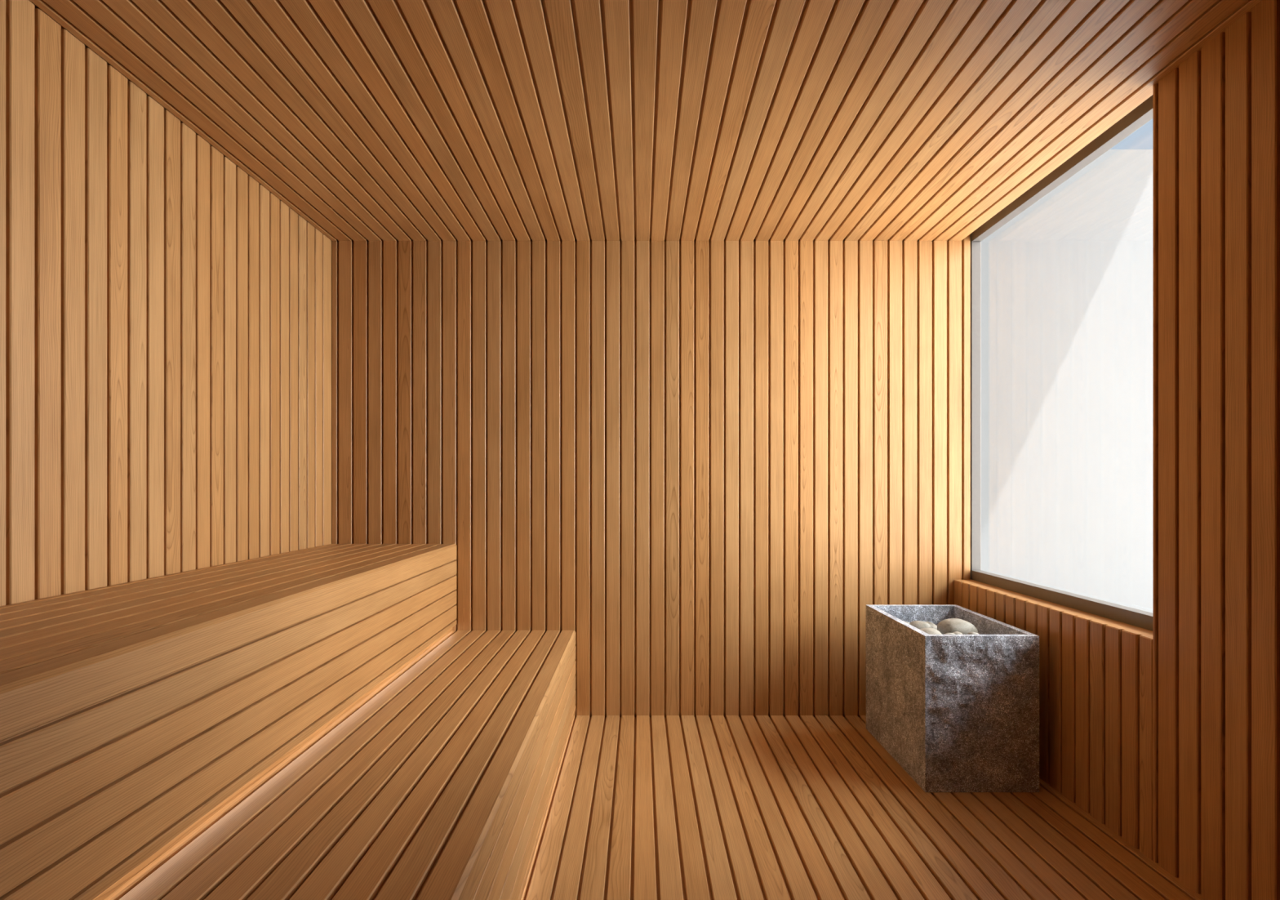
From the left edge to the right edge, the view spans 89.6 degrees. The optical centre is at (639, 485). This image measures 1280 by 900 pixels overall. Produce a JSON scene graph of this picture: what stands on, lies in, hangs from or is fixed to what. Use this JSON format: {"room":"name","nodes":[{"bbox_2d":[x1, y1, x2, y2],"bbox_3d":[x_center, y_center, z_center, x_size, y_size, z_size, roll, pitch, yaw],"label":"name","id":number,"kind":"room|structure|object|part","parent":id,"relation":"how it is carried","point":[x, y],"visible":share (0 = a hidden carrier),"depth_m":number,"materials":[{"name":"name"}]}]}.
{"room":"spa","nodes":[
{"label":"spa","id":0,"kind":"room"},
{"bbox_2d":[0,0,331,605],"bbox_3d":[-1.628,-0.048,1.315,0.150,2.610,4.070,0,0,0],"label":"wall","id":1,"kind":"structure","parent":0,"point":[166,315],"depth_m":1.99,"materials":[{"name":"brown wood"}]},
{"bbox_2d":[30,0,1262,240],"bbox_3d":[0.032,-1.293,1.315,3.371,0.120,4.070,0,0,0],"label":"ceiling","id":2,"kind":"structure","parent":0,"point":[371,120],"depth_m":2.06,"materials":[{"name":"brown wood"}]},
{"bbox_2d":[331,233,970,716],"bbox_3d":[0.006,-0.048,3.350,3.319,2.610,0.200,0,0,0],"label":"wall","id":3,"kind":"structure","parent":0,"point":[704,464],"depth_m":3.25,"materials":[{"name":"brown wood"}]},
{"bbox_2d":[521,715,1205,899],"bbox_3d":[0.064,1.207,1.315,3.435,0.100,4.070,0,0,0],"label":"floor","id":4,"kind":"structure","parent":0,"point":[640,806],"depth_m":2.18,"materials":[{"name":"brown wood"}]},
{"bbox_2d":[102,630,575,899],"bbox_3d":[-0.938,0.942,1.315,1.229,0.429,3.868,0,0,0],"label":"bench","id":5,"kind":"object","parent":4,"relation":"on","point":[438,783],"visible":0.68,"depth_m":1.58,"materials":[{"name":"brown wood"}]},
{"bbox_2d":[0,543,456,899],"bbox_3d":[-1.238,0.510,1.315,0.629,0.435,3.868,0,0,0],"label":"bench","id":6,"kind":"object","parent":5,"relation":"on","point":[132,713],"visible":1,"depth_m":1.36,"materials":[{"name":"brown wood"}]},
{"bbox_3d":[-1.245,0.307,1.315,0.615,0.030,3.868,0,0,0],"label":"seat","id":7,"kind":"part","parent":6,"relation":"part of","materials":[{"name":"brown wood"}]},
{"bbox_2d":[866,604,1039,791],"bbox_3d":[1.292,0.862,2.756,0.446,0.590,0.661,0,0,0],"label":"heater","id":8,"kind":"object","parent":4,"relation":"on","point":[957,713],"visible":0.98,"depth_m":2.44,"materials":[{"name":"stone"}]},
{"bbox_2d":[909,620,931,629],"bbox_3d":[1.228,0.637,2.831,0.097,0.084,0.089,0,0,38],"label":"stone","id":9,"kind":"object","parent":8,"relation":"in","point":[919,624],"visible":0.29,"depth_m":2.81,"materials":[{"name":"beige stone"}]},
{"bbox_2d":[920,626,942,634],"bbox_3d":[1.178,0.629,2.627,0.118,0.099,0.152,0,0,20],"label":"stone","id":10,"kind":"object","parent":8,"relation":"in","point":[929,630],"visible":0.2,"depth_m":2.60,"materials":[{"name":"beige stone"}]},
{"bbox_2d":[924,621,937,629],"bbox_3d":[1.300,0.647,2.917,0.093,0.063,0.092,0,0,-29],"label":"stone","id":11,"kind":"object","parent":8,"relation":"in","point":[933,625],"visible":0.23,"depth_m":2.89,"materials":[{"name":"beige stone"}]},
{"bbox_2d":[937,617,977,634],"bbox_3d":[1.351,0.624,2.752,0.158,0.110,0.137,0,0,-6],"label":"stone","id":12,"kind":"object","parent":8,"relation":"in","point":[951,624],"visible":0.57,"depth_m":2.71,"materials":[{"name":"beige stone"}]},
{"bbox_2d":[952,631,962,634],"bbox_3d":[1.259,0.629,2.561,0.068,0.099,0.059,0,0,-17],"label":"stone","id":13,"kind":"object","parent":8,"relation":"in","point":[955,632],"visible":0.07,"depth_m":2.55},
{"bbox_2d":[967,631,979,634],"bbox_3d":[1.301,0.625,2.516,0.074,0.108,0.052,0,0,-17],"label":"stone","id":14,"kind":"object","parent":8,"relation":"in","point":[970,633],"visible":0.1,"depth_m":2.51,"materials":[{"name":"beige stone"}]},
{"bbox_2d":[954,0,1279,899],"bbox_3d":[1.691,-0.015,1.315,0.220,2.546,4.070,0,0,0],"label":"wall","id":15,"kind":"structure","parent":0,"point":[1169,740],"depth_m":1.81,"materials":[{"name":"brown wood"}]},
{"bbox_2d":[958,579,1152,637],"bbox_3d":[1.633,0.488,2.620,0.075,0.030,1.259,0,0,0],"label":"sill","id":16,"kind":"structure","parent":15,"relation":"attached to","point":[1142,631],"depth_m":2.45,"materials":[{"name":"brown wood"}]},
{"bbox_2d":[970,95,1152,631],"bbox_3d":[1.695,-0.392,2.611,0.048,1.790,1.379,0,0,0],"label":"window","id":17,"kind":"structure","parent":15,"relation":"in","point":[1142,113],"depth_m":2.89,"materials":[{"name":"brown metal"}]},
{"bbox_3d":[1.695,-1.259,2.611,0.048,0.057,1.379,0,0,0],"label":"rail","id":18,"kind":"part","parent":17,"relation":"part of","materials":[{"name":"brown wood"}]},
{"bbox_3d":[1.695,0.465,2.585,0.048,0.077,1.328,0,0,0],"label":"rail","id":19,"kind":"part","parent":17,"relation":"part of","materials":[{"name":"brown wood"}]},
{"label":"outside","id":20,"kind":"structure","parent":0,"visible":0},
{"bbox_3d":[3.506,1.367,-0.250,3.389,0.180,11.500,0,0,0],"label":"ground","id":21,"kind":"structure","parent":20,"visible":0},
{"bbox_2d":[981,149,1152,612],"bbox_3d":[3.200,-0.705,5.625,4.000,4.324,0.250,0,0,0],"label":"wall","id":22,"kind":"structure","parent":21,"relation":"on","point":[1067,282],"depth_m":5.50,"materials":[{"name":"white paint"}]}
]}

